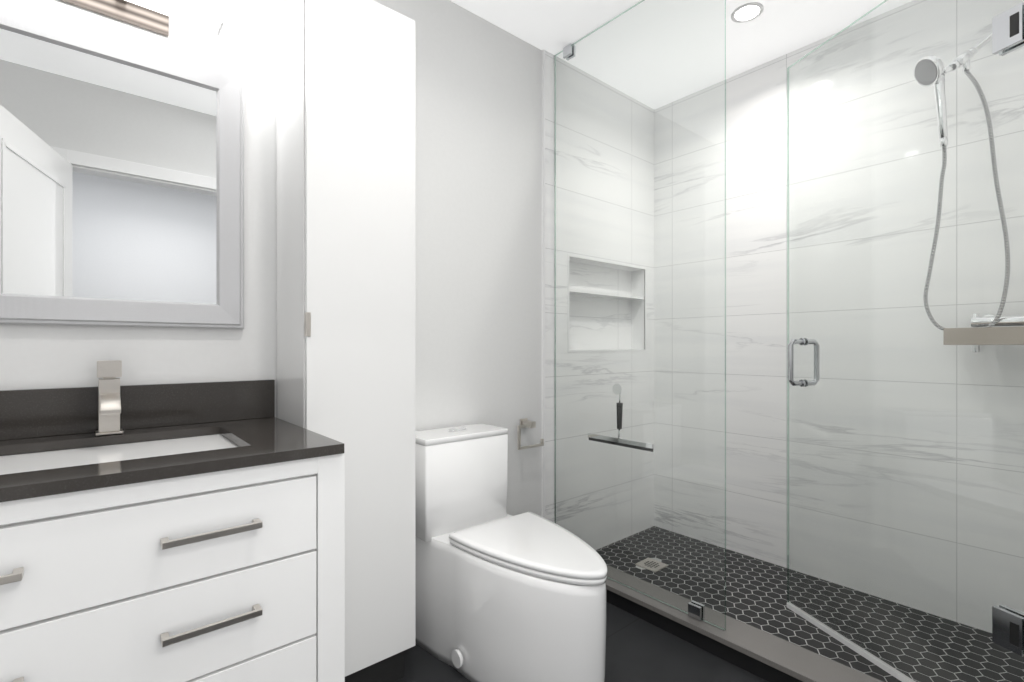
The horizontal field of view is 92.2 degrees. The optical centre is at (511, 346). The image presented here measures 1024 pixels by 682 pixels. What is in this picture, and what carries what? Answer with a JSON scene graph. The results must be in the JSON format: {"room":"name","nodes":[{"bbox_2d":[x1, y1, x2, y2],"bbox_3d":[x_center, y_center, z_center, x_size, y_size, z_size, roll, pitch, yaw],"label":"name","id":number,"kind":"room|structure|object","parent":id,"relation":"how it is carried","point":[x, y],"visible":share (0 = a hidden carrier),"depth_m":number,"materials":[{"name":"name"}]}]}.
{"room":"bathroom","nodes":[
{"label":"bathroom","id":0,"kind":"room"},
{"bbox_2d":[0,0,541,516],"bbox_3d":[-0.905,-0.162,1.502,2.674,2.480,0.100,0,0,-41],"label":"wall","id":1,"kind":"structure","parent":0,"point":[478,218],"depth_m":1.97,"materials":[{"name":"paint"}]},
{"bbox_2d":[0,0,243,328],"bbox_3d":[-1.081,-0.438,1.264,0.707,0.768,0.027,0,0,-41],"label":"mirror","id":2,"kind":"object","parent":1,"relation":"attached to","point":[121,181],"visible":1,"depth_m":1.29,"materials":[{"name":"clear glass"}]},
{"bbox_2d":[60,0,223,36],"bbox_3d":[-1.049,-0.927,1.228,0.560,0.116,0.126,0,0,-41],"label":"sconce","id":3,"kind":"object","parent":1,"relation":"attached to","point":[152,15],"visible":1,"depth_m":1.33,"materials":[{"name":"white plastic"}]},
{"bbox_2d":[517,418,543,449],"bbox_3d":[0.066,0.388,2.217,0.151,0.122,0.070,0,0,-41],"label":"toilet paper holder","id":4,"kind":"object","parent":1,"relation":"attached to","point":[525,423],"visible":1,"depth_m":2.19,"materials":[{"name":"silver metal"}]},
{"bbox_2d":[542,49,653,549],"bbox_3d":[0.483,-0.162,2.707,1.010,2.480,0.156,0,0,-41],"label":"tiled wall","id":5,"kind":"structure","parent":0,"point":[548,282],"depth_m":2.59,"materials":[{"name":"tile"}]},
{"bbox_2d":[450,0,912,108],"bbox_3d":[0.646,-1.432,0.460,3.680,0.060,3.700,0,0,-41],"label":"ceiling","id":6,"kind":"structure","parent":0,"point":[775,29],"depth_m":2.19,"materials":[{"name":"paint"}]},
{"bbox_2d":[731,2,763,22],"bbox_3d":[0.985,-1.399,2.064,0.124,0.006,0.124,0,0,-41],"label":"recessed light","id":7,"kind":"object","parent":6,"relation":"in","point":[747,12],"visible":1,"depth_m":2.06,"materials":[{"name":"white"}]},
{"bbox_2d":[395,526,1023,681],"bbox_3d":[0.646,1.098,0.460,3.680,0.080,3.700,0,0,-41],"label":"floor","id":8,"kind":"structure","parent":0,"point":[638,649],"depth_m":1.72,"materials":[{"name":"tile"}]},
{"bbox_2d":[0,379,344,681],"bbox_3d":[-0.900,0.591,1.046,0.898,0.975,0.595,0,0,-41],"label":"bathroom vanity","id":9,"kind":"object","parent":8,"relation":"on","point":[183,532],"visible":1,"depth_m":0.97,"materials":[{"name":"white wood"}]},
{"bbox_2d":[95,360,122,435],"bbox_3d":[-0.988,0.127,1.211,0.054,0.184,0.153,0,0,-41],"label":"faucet","id":10,"kind":"object","parent":9,"relation":"on","point":[109,399],"visible":1,"depth_m":1.23,"materials":[{"name":"silver metal"}]},
{"bbox_2d":[276,0,414,681],"bbox_3d":[-0.527,0.019,1.568,0.340,2.118,0.284,0,0,-41],"label":"tall cabinet","id":11,"kind":"object","parent":8,"relation":"on","point":[345,222],"visible":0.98,"depth_m":1.46,"materials":[{"name":"white wood"}]},
{"bbox_2d":[415,423,606,681],"bbox_3d":[-0.006,0.697,1.661,0.400,0.762,0.788,0,0,-41],"label":"toilet","id":12,"kind":"object","parent":8,"relation":"on","point":[501,595],"visible":0.96,"depth_m":1.57,"materials":[{"name":"white ceramic"}]},
{"bbox_2d":[605,565,882,681],"bbox_3d":[0.744,1.038,1.779,0.153,0.080,1.619,0,0,-41],"label":"shower curb","id":13,"kind":"object","parent":8,"relation":"on","point":[766,656],"visible":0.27,"depth_m":1.71,"materials":[{"name":"stone"}]},
{"bbox_2d":[555,0,725,629],"bbox_3d":[0.479,-0.202,2.050,0.034,2.396,0.836,0,0,-41],"label":"glass","id":14,"kind":"object","parent":13,"relation":"on","point":[696,610],"visible":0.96,"depth_m":1.98,"materials":[{"name":"clear glass"}]},
{"bbox_2d":[588,384,653,451],"bbox_3d":[0.459,0.289,2.108,0.031,0.266,0.336,0,0,-41],"label":"squeegee","id":15,"kind":"object","parent":14,"relation":"hanging from","point":[616,388],"visible":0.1,"depth_m":2.10,"materials":[{"name":"silver rubber"}]},
{"bbox_2d":[596,526,1023,681],"bbox_3d":[1.083,1.058,2.061,0.732,0.001,1.604,0,0,-41],"label":"mosaic","id":16,"kind":"object","parent":8,"relation":"on","point":[801,634],"visible":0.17,"depth_m":1.95,"materials":[{"name":"black tile"}]},
{"bbox_2d":[635,557,667,572],"bbox_3d":[0.676,1.055,2.386,0.112,0.005,0.112,0,0,-41],"label":"floor drain","id":17,"kind":"object","parent":16,"relation":"on","point":[654,566],"depth_m":2.38,"materials":[{"name":"silver metal"}]},
{"bbox_2d":[654,0,1023,632],"bbox_3d":[2.040,-0.162,1.584,0.100,2.480,3.600,0,0,-41],"label":"tiled wall","id":18,"kind":"structure","parent":0,"point":[756,311],"depth_m":2.16,"materials":[{"name":"tile"}]},
{"bbox_2d":[914,33,1009,330],"bbox_3d":[1.636,-0.632,1.773,0.265,1.176,0.277,0,0,-41],"label":"shower head","id":19,"kind":"object","parent":18,"relation":"attached to","point":[937,71],"depth_m":1.76},
{"bbox_2d":[943,323,1023,347],"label":"shelf","id":20,"kind":"object","parent":18,"relation":"attached to","point":[975,332],"depth_m":1.70,"materials":[{"name":"silver metal"}]},
{"bbox_2d":[971,314,1023,351],"bbox_3d":[1.777,-0.051,1.756,0.075,0.142,0.202,0,0,-40],"label":"shower valve","id":21,"kind":"object","parent":18,"relation":"attached to","point":[988,320],"depth_m":1.77,"materials":[{"name":"silver metal"}]},
{"bbox_3d":[1.637,-0.162,1.293,0.890,2.480,0.280,0,0,-40],"label":"tiled wall","id":22,"kind":"structure","parent":0,"visible":0},
{"bbox_2d":[787,0,1023,681],"bbox_3d":[1.151,-0.035,1.514,0.381,2.053,0.686,0,0,-41],"label":"shower glass door","id":23,"kind":"structure","parent":22,"relation":"attached to","point":[1007,32],"depth_m":1.45,"materials":[{"name":"clear glass"}]}
]}

